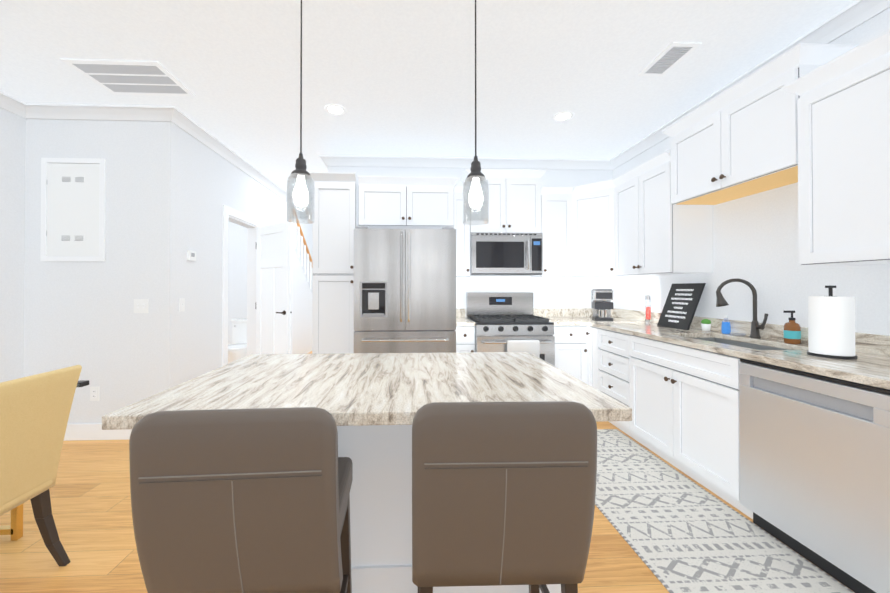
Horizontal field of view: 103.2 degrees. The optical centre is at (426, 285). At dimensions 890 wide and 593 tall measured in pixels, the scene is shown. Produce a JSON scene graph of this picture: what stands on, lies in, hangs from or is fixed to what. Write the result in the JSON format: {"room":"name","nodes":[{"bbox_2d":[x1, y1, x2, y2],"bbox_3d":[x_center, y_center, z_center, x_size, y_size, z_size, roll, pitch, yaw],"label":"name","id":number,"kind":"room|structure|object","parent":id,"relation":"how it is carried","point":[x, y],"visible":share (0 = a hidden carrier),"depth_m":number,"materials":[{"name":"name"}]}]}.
{"room":"kitchen","nodes":[
{"label":"kitchen","id":0,"kind":"room"},
{"bbox_2d":[0,108,23,381],"bbox_3d":[-3.263,-0.115,0.627,0.120,2.740,4.770,0,0,-2],"label":"wall","id":1,"kind":"structure","parent":0,"point":[11,124],"depth_m":2.80,"materials":[{"name":"paint"}]},
{"bbox_2d":[0,91,27,118],"bbox_3d":[-3.161,-1.436,0.566,0.075,0.095,4.678,0,0,-2],"label":"crown molding","id":2,"kind":"structure","parent":1,"relation":"attached to","point":[9,103],"depth_m":2.77,"materials":[{"name":"white wood"}]},
{"bbox_2d":[24,118,151,423],"bbox_3d":[-2.784,-0.097,2.975,1.020,2.740,0.120,0,0,-2],"label":"wall","id":3,"kind":"structure","parent":0,"point":[81,313],"depth_m":2.92,"materials":[{"name":"paint"}]},
{"bbox_2d":[40,158,105,260],"bbox_3d":[-2.911,-0.623,2.905,0.500,0.850,0.015,0,0,-2],"label":"access panel","id":4,"kind":"object","parent":3,"relation":"attached to","point":[73,210],"visible":1,"depth_m":2.90,"materials":[{"name":"white"}]},
{"bbox_2d":[24,102,163,121],"bbox_3d":[-2.682,-1.419,2.889,1.050,0.095,0.075,0,0,-2],"label":"crown molding","id":5,"kind":"structure","parent":3,"relation":"attached to","point":[32,110],"depth_m":2.88,"materials":[{"name":"white wood"}]},
{"bbox_2d":[90,387,98,400],"bbox_3d":[-2.736,0.894,2.905,0.070,0.115,0.007,0,0,-2],"label":"electrical outlet plate","id":6,"kind":"object","parent":3,"relation":"attached to","point":[94,393],"depth_m":2.90,"materials":[{"name":"white plastic"}]},
{"bbox_2d":[64,423,131,440],"bbox_3d":[-2.697,1.204,2.898,1.144,0.134,0.019,0,0,-2],"label":"baseboard","id":7,"kind":"structure","parent":3,"relation":"attached to","point":[90,431],"depth_m":2.88,"materials":[{"name":"white wood"}]},
{"bbox_2d":[134,299,147,312],"bbox_3d":[-2.371,0.172,2.922,0.115,0.115,0.015,0,0,-2],"label":"switch plates","id":8,"kind":"object","parent":3,"relation":"attached to","point":[140,305],"visible":1,"depth_m":2.92,"materials":[{"name":"white plastic"}]},
{"bbox_2d":[152,121,312,394],"bbox_3d":[-2.306,-0.079,5.358,0.120,2.740,4.840,0,0,-2],"label":"wall","id":9,"kind":"structure","parent":0,"point":[172,190],"depth_m":3.27,"materials":[{"name":"paint"}]},
{"bbox_2d":[179,298,184,311],"bbox_3d":[-2.140,0.171,3.091,0.015,0.115,0.070,0,0,-2],"label":"light switch","id":10,"kind":"object","parent":9,"relation":"attached to","point":[181,304],"visible":1,"depth_m":3.08,"materials":[{"name":"white plastic"}]},
{"bbox_2d":[187,250,195,260],"bbox_3d":[-2.141,-0.271,3.214,0.022,0.090,0.100,0,0,-2],"label":"thermostat","id":11,"kind":"object","parent":9,"relation":"attached to","point":[191,255],"visible":0.98,"depth_m":3.19,"materials":[{"name":"white plastic"}]},
{"bbox_2d":[160,106,309,214],"bbox_3d":[-2.201,-1.401,5.272,0.075,0.095,4.795,0,0,-2],"label":"crown molding","id":12,"kind":"structure","parent":9,"relation":"attached to","point":[172,114],"depth_m":3.54,"materials":[{"name":"white wood"}]},
{"bbox_2d":[222,205,261,365],"bbox_3d":[-2.248,0.211,4.217,0.142,2.139,0.940,0,0,-2],"label":"door frame","id":13,"kind":"structure","parent":9,"relation":"attached to","point":[228,212],"depth_m":4.45,"materials":[{"name":"white wood"}]},
{"bbox_2d":[255,221,291,353],"bbox_3d":[-1.905,0.262,4.343,0.598,2.018,0.504,0,0,-2],"label":"bathroom door","id":14,"kind":"structure","parent":9,"relation":"in","point":[273,258],"depth_m":4.31,"materials":[{"name":"white painted wood"},{"name":"oil rubbed bronze"}]},
{"bbox_2d":[290,219,311,353],"bbox_3d":[-2.271,0.070,6.709,0.058,2.460,1.700,0,0,-2],"label":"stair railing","id":15,"kind":"structure","parent":9,"relation":"attached to","point":[300,317],"depth_m":6.24,"materials":[{"name":"white wood"}]},
{"bbox_2d":[293,210,311,261],"bbox_3d":[-2.253,-0.624,6.715,0.048,1.290,1.730,0,0,-2],"label":"stair rail","id":16,"kind":"object","parent":9,"relation":"attached to","point":[304,242],"visible":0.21,"depth_m":6.43,"materials":[{"name":"brown wood"}]},
{"bbox_2d":[328,166,339,171],"bbox_3d":[-1.148,-0.075,5.918,0.120,2.740,3.820,0,0,-2],"label":"wall","id":17,"kind":"structure","parent":0,"point":[330,168],"depth_m":4.02,"materials":[{"name":"paint"}]},
{"bbox_2d":[319,155,327,168],"bbox_3d":[-1.244,-1.396,5.825,0.075,0.095,3.775,0,0,-2],"label":"crown molding","id":18,"kind":"structure","parent":17,"relation":"attached to","point":[324,158],"depth_m":3.96,"materials":[{"name":"white wood"}]},
{"bbox_2d":[0,351,854,592],"bbox_3d":[-0.769,1.303,3.011,6.270,0.060,9.640,0,0,-2],"label":"floor","id":19,"kind":"structure","parent":0,"point":[90,497],"depth_m":1.72,"materials":[{"name":"brown wood"}]},
{"bbox_2d":[0,365,81,565],"bbox_3d":[-1.898,0.817,1.375,0.573,0.885,0.570,0,0,-2],"label":"seat","id":20,"kind":"object","parent":19,"relation":"on","point":[35,412],"visible":1,"depth_m":1.52,"materials":[{"name":"yellow fabric"}]},
{"bbox_2d":[0,380,88,540],"bbox_3d":[-2.399,0.878,1.117,1.276,0.758,1.456,0,0,-2],"label":"dining table","id":21,"kind":"object","parent":19,"relation":"on","point":[14,529],"visible":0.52,"depth_m":1.75,"materials":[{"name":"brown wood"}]},
{"bbox_2d":[228,319,246,363],"bbox_3d":[-2.707,0.901,5.133,0.420,0.774,0.699,0,0,-2],"label":"toilet","id":22,"kind":"object","parent":19,"relation":"on","point":[237,348],"visible":0.35,"depth_m":5.27,"materials":[{"name":"white ceramic"}]},
{"bbox_2d":[129,407,352,592],"bbox_3d":[-0.455,0.775,1.010,0.464,0.964,0.442,0,0,-2],"label":"seat","id":23,"kind":"object","parent":19,"relation":"on","point":[254,500],"visible":1,"depth_m":0.81,"materials":[{"name":"brown leather"}]},
{"bbox_2d":[309,172,359,353],"bbox_3d":[-0.928,0.098,3.680,0.463,2.358,0.660,0,0,-2],"label":"pantry","id":24,"kind":"object","parent":19,"relation":"on","point":[335,224],"visible":0.65,"depth_m":3.40,"materials":[{"name":"white wood"}]},
{"bbox_2d":[354,227,455,352],"bbox_3d":[-0.207,0.376,3.545,0.914,1.794,0.935,0,0,-2],"label":"fridge","id":25,"kind":"object","parent":19,"relation":"on","point":[404,290],"visible":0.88,"depth_m":3.14,"materials":[{"name":"grey metal"}]},
{"bbox_2d":[337,425,560,592],"bbox_3d":[-0.146,0.822,1.558,1.349,0.877,0.531,0,0,-2],"label":"kitchen island","id":26,"kind":"object","parent":19,"relation":"on","point":[380,456],"visible":0.1,"depth_m":1.30,"materials":[{"name":"white wood"}]},
{"bbox_2d":[102,352,631,429],"bbox_3d":[-0.155,0.361,1.373,1.415,0.037,0.860,0,0,-2],"label":"island countertop","id":27,"kind":"structure","parent":26,"relation":"on","point":[352,389],"depth_m":1.19,"materials":[{"name":"stone"}]},
{"bbox_2d":[455,326,474,352],"bbox_3d":[0.360,0.839,3.747,0.202,0.876,0.626,0,0,-2],"label":"base cabinet","id":28,"kind":"object","parent":19,"relation":"on","point":[465,335],"depth_m":3.44,"materials":[{"name":"white wood"}]},
{"bbox_2d":[456,308,474,325],"bbox_3d":[0.360,0.331,3.744,0.204,0.133,0.642,0,0,-2],"label":"countertop","id":29,"kind":"structure","parent":28,"relation":"on","point":[461,320],"depth_m":3.76,"materials":[{"name":"stone"}]},
{"bbox_2d":[412,401,596,592],"bbox_3d":[0.187,0.775,1.063,0.462,0.964,0.434,0,0,-2],"label":"seat","id":30,"kind":"object","parent":19,"relation":"on","point":[503,493],"visible":1,"depth_m":0.86,"materials":[{"name":"brown leather"}]},
{"bbox_2d":[466,292,554,365],"bbox_3d":[0.849,0.677,3.682,0.756,1.199,0.748,0,0,-2],"label":"range","id":31,"kind":"object","parent":19,"relation":"on","point":[507,321],"visible":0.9,"depth_m":3.42,"materials":[{"name":"silver metal"}]},
{"bbox_2d":[507,340,539,357],"bbox_3d":[0.914,0.629,3.333,0.300,0.223,0.046,0,0,-2],"label":"towel","id":32,"kind":"object","parent":31,"relation":"hanging from","point":[532,346],"depth_m":3.31,"materials":[{"name":"white fabric"}]},
{"bbox_2d":[553,325,582,380],"bbox_3d":[1.419,0.839,3.760,0.375,0.876,0.690,0,0,-2],"label":"base cabinet","id":33,"kind":"object","parent":19,"relation":"on","point":[568,339],"depth_m":3.49,"materials":[{"name":"white wood"}]},
{"bbox_2d":[533,308,583,325],"bbox_3d":[1.388,0.331,3.787,0.318,0.133,0.644,0,0,-2],"label":"countertop","id":34,"kind":"structure","parent":33,"relation":"on","point":[560,316],"depth_m":4.09,"materials":[{"name":"stone"}]},
{"bbox_2d":[583,325,598,389],"bbox_3d":[1.884,0.836,3.413,0.689,0.876,0.212,0,0,-2],"label":"base cabinet","id":35,"kind":"object","parent":19,"relation":"on","point":[590,334],"depth_m":3.43,"materials":[{"name":"white wood"}]},
{"bbox_2d":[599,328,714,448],"bbox_3d":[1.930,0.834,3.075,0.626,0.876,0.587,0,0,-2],"label":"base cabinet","id":36,"kind":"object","parent":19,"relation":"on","point":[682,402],"depth_m":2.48,"materials":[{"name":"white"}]},
{"bbox_2d":[584,308,889,389],"bbox_3d":[1.944,0.422,2.307,0.665,0.337,3.647,0,0,-2],"label":"countertop","id":37,"kind":"structure","parent":36,"relation":"on","point":[870,365],"depth_m":2.08,"materials":[{"name":"stone"}]},
{"bbox_2d":[591,289,613,320],"bbox_3d":[1.840,0.202,3.691,0.172,0.322,0.243,0,0,18],"label":"coffee maker","id":38,"kind":"object","parent":37,"relation":"on","point":[602,306],"visible":1,"depth_m":3.60,"materials":[{"name":"black plastic"}]},
{"bbox_2d":[645,295,651,322],"bbox_3d":[2.156,0.228,3.425,0.056,0.265,0.056,0,0,-2],"label":"bottle","id":39,"kind":"object","parent":37,"relation":"on","point":[648,319],"visible":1,"depth_m":3.41,"materials":[{"name":"red plastic"}]},
{"bbox_2d":[657,283,705,329],"bbox_3d":[2.141,0.170,2.974,0.160,0.374,0.340,0,0,-2],"label":"letter board","id":40,"kind":"object","parent":37,"relation":"on","point":[680,305],"visible":0.91,"depth_m":2.95,"materials":[{"name":"black plastic"}]},
{"bbox_2d":[701,319,710,330],"bbox_3d":[2.195,0.310,2.765,0.066,0.092,0.065,0,0,-2],"label":"plant pot","id":41,"kind":"object","parent":37,"relation":"on","point":[705,324],"visible":1,"depth_m":2.74,"materials":[{"name":"white ceramic"}]},
{"bbox_2d":[721,315,730,333],"bbox_3d":[2.207,0.287,2.596,0.052,0.135,0.052,0,0,-2],"label":"dish soap","id":42,"kind":"object","parent":37,"relation":"on","point":[725,327],"visible":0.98,"depth_m":2.58,"materials":[{"name":"blue plastic"}]},
{"bbox_2d":[730,333,745,335],"bbox_3d":[2.198,0.347,2.485,0.090,0.014,0.089,0,0,-2],"label":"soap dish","id":43,"kind":"object","parent":37,"relation":"on","point":[738,334],"visible":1,"depth_m":2.47,"materials":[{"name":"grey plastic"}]},
{"bbox_2d":[716,278,767,337],"bbox_3d":[2.136,0.153,2.398,0.272,0.400,0.086,0,0,24],"label":"faucet","id":44,"kind":"object","parent":37,"relation":"on","point":[721,301],"visible":1,"depth_m":2.38,"materials":[{"name":"grey metal"}]},
{"bbox_2d":[783,311,800,343],"bbox_3d":[2.213,0.252,2.136,0.082,0.198,0.074,0,0,-2],"label":"soap dispenser","id":45,"kind":"object","parent":37,"relation":"on","point":[792,331],"visible":1,"depth_m":2.12,"materials":[{"name":"brown"}]},
{"bbox_2d":[807,286,856,358],"bbox_3d":[1.994,0.174,1.737,0.163,0.347,0.163,0,0,-2],"label":"paper towel","id":46,"kind":"object","parent":37,"relation":"on","point":[831,325],"visible":1,"depth_m":1.69,"materials":[{"name":"white paper"},{"name":"black plastic"}]},
{"bbox_2d":[595,429,853,592],"bbox_3d":[1.355,1.259,1.821,0.752,0.007,2.540,0,0,-2],"label":"rug","id":47,"kind":"object","parent":19,"relation":"on","point":[679,532],"visible":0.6,"depth_m":1.77,"materials":[{"name":"white fabric"}]},
{"bbox_2d":[739,359,889,592],"bbox_3d":[1.989,0.824,1.587,0.622,0.872,0.606,0,0,-2],"label":"dishwasher","id":48,"kind":"object","parent":19,"relation":"on","point":[815,469],"visible":1,"depth_m":1.51,"materials":[{"name":"grey metal"}]},
{"bbox_2d":[0,0,855,209],"bbox_3d":[-0.769,-1.517,3.032,6.270,0.100,9.640,0,0,-2],"label":"ceiling","id":49,"kind":"structure","parent":0,"point":[394,77],"depth_m":2.34,"materials":[{"name":"paint"}]},
{"bbox_2d":[60,58,195,96],"bbox_3d":[-2.077,-1.464,2.500,0.610,0.012,0.410,0,0,-2],"label":"ceiling vent","id":50,"kind":"object","parent":49,"relation":"in","point":[135,77],"visible":1,"depth_m":2.46,"materials":[{"name":"white metal"}]},
{"bbox_2d":[286,0,314,223],"bbox_3d":[-0.486,-0.863,1.368,0.119,1.231,0.119,0,0,-2],"label":"pendant light","id":51,"kind":"object","parent":49,"relation":"hanging from","point":[300,191],"visible":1,"depth_m":1.35,"materials":[{"name":"grey"}]},
{"bbox_2d":[324,104,345,114],"bbox_3d":[-0.759,-1.462,2.932,0.176,0.010,0.176,0,0,-2],"label":"recessed light","id":52,"kind":"object","parent":49,"relation":"in","point":[335,109],"visible":1,"depth_m":2.92,"materials":[{"name":"white plastic"}]},
{"bbox_2d":[463,0,488,224],"bbox_3d":[0.195,-0.863,1.397,0.119,1.231,0.119,0,0,-2],"label":"pendant light","id":53,"kind":"object","parent":49,"relation":"hanging from","point":[475,176],"visible":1,"depth_m":1.37,"materials":[{"name":"grey"}]},
{"bbox_2d":[553,111,573,121],"bbox_3d":[1.184,-1.461,3.046,0.176,0.010,0.176,0,0,-2],"label":"recessed light","id":54,"kind":"object","parent":49,"relation":"in","point":[561,116],"visible":1,"depth_m":3.04,"materials":[{"name":"white plastic"}]},
{"bbox_2d":[638,42,700,76],"bbox_3d":[1.570,-1.467,2.297,0.180,0.010,0.330,0,0,-2],"label":"ceiling vent","id":55,"kind":"object","parent":49,"relation":"in","point":[668,58],"visible":1,"depth_m":2.27,"materials":[{"name":"white metal"}]},
{"bbox_2d":[340,166,611,308],"bbox_3d":[0.589,-0.089,4.141,3.180,2.740,0.120,0,0,-2],"label":"wall","id":56,"kind":"structure","parent":0,"point":[547,292],"depth_m":4.11,"materials":[{"name":"paint"}]},
{"bbox_2d":[358,177,413,228],"bbox_3d":[-0.413,-0.812,3.731,0.525,0.460,0.616,0,0,-2],"label":"upper cabinet","id":57,"kind":"object","parent":56,"relation":"attached to","point":[383,202],"depth_m":3.43,"materials":[{"name":"white wood"}]},
{"bbox_2d":[414,177,453,228],"bbox_3d":[-0.004,-0.812,3.748,0.524,0.460,0.616,0,0,-2],"label":"upper cabinet","id":58,"kind":"object","parent":56,"relation":"attached to","point":[433,196],"depth_m":3.45,"materials":[{"name":"white wood"}]},
{"bbox_2d":[456,295,459,304],"bbox_3d":[0.347,0.171,4.064,0.070,0.115,0.007,0,0,-2],"label":"electrical outlet plate","id":59,"kind":"object","parent":56,"relation":"attached to","point":[457,296],"depth_m":4.06,"materials":[{"name":"white plastic"}]},
{"bbox_2d":[454,185,473,276],"bbox_3d":[0.355,-0.567,3.897,0.206,0.948,0.346,0,0,-2],"label":"upper cabinet","id":60,"kind":"object","parent":56,"relation":"attached to","point":[463,231],"depth_m":3.73,"materials":[{"name":"white wood"}]},
{"bbox_2d":[325,155,607,169],"bbox_3d":[0.496,-1.410,4.048,3.240,0.095,0.075,0,0,-2],"label":"crown molding","id":61,"kind":"structure","parent":56,"relation":"attached to","point":[333,160],"depth_m":4.04,"materials":[{"name":"white wood"}]},
{"bbox_2d":[462,169,513,232],"bbox_3d":[0.677,-0.887,3.913,0.439,0.657,0.346,0,0,-2],"label":"upper cabinet","id":62,"kind":"object","parent":56,"relation":"attached to","point":[501,181],"depth_m":3.75,"materials":[{"name":"white wood"}]},
{"bbox_2d":[470,232,542,275],"bbox_3d":[0.842,-0.333,3.863,0.752,0.440,0.448,0,0,-2],"label":"microwave","id":63,"kind":"object","parent":62,"relation":"attached to","point":[506,254],"visible":0.96,"depth_m":3.69,"materials":[{"name":"grey metal"}]},
{"bbox_2d":[514,169,541,232],"bbox_3d":[1.001,-0.887,3.927,0.441,0.657,0.346,0,0,-2],"label":"upper cabinet","id":64,"kind":"object","parent":56,"relation":"attached to","point":[527,182],"depth_m":3.77,"materials":[{"name":"white wood"}]},
{"bbox_2d":[531,186,569,276],"bbox_3d":[1.412,-0.566,3.926,0.381,0.948,0.379,0,0,-2],"label":"upper cabinet","id":65,"kind":"object","parent":56,"relation":"attached to","point":[556,263],"depth_m":3.78,"materials":[{"name":"white wood"}]},
{"bbox_2d":[566,178,613,276],"bbox_3d":[1.860,-0.574,3.803,0.704,0.962,0.664,0,0,-2],"label":"upper cabinet","id":66,"kind":"object","parent":56,"relation":"attached to","point":[589,207],"depth_m":3.67,"materials":[{"name":"white wood"}]},
{"bbox_2d":[612,8,889,335],"bbox_3d":[2.383,-0.110,1.305,0.120,2.740,5.940,0,0,-2],"label":"wall","id":67,"kind":"structure","parent":0,"point":[755,236],"depth_m":2.35,"materials":[{"name":"paint"}]},
{"bbox_2d":[614,163,641,276],"bbox_3d":[2.040,-0.578,3.334,0.383,0.962,0.481,0,0,-2],"label":"upper cabinet","id":68,"kind":"object","parent":67,"relation":"attached to","point":[628,185],"depth_m":3.31,"materials":[{"name":"white wood"}]},
{"bbox_2d":[642,150,712,275],"bbox_3d":[2.074,-0.573,2.988,0.346,0.948,0.444,0,0,-2],"label":"upper cabinet","id":69,"kind":"object","parent":67,"relation":"attached to","point":[677,239],"depth_m":2.78,"materials":[{"name":"white wood"}]},
{"bbox_2d":[666,101,756,204],"bbox_3d":[2.094,-0.931,2.514,0.346,0.591,0.510,0,0,-2],"label":"upper cabinet","id":70,"kind":"object","parent":67,"relation":"attached to","point":[690,142],"depth_m":2.57,"materials":[{"name":"white wood"}]},
{"bbox_2d":[608,0,889,169],"bbox_3d":[2.284,-1.431,1.310,0.075,0.095,5.698,0,0,-2],"label":"crown molding","id":71,"kind":"structure","parent":67,"relation":"attached to","point":[852,16],"depth_m":2.04,"materials":[{"name":"white wood"}]},
{"bbox_2d":[710,49,849,192],"bbox_3d":[2.111,-0.934,2.120,0.346,0.591,0.511,0,0,-2],"label":"upper cabinet","id":72,"kind":"object","parent":67,"relation":"attached to","point":[754,124],"depth_m":2.07,"materials":[{"name":"white wood"}]},
{"bbox_2d":[790,33,889,264],"bbox_3d":[2.133,-0.584,1.603,0.346,0.948,0.514,0,0,-2],"label":"upper cabinet","id":73,"kind":"object","parent":67,"relation":"attached to","point":[812,120],"depth_m":1.65,"materials":[{"name":"white wood"}]}
]}

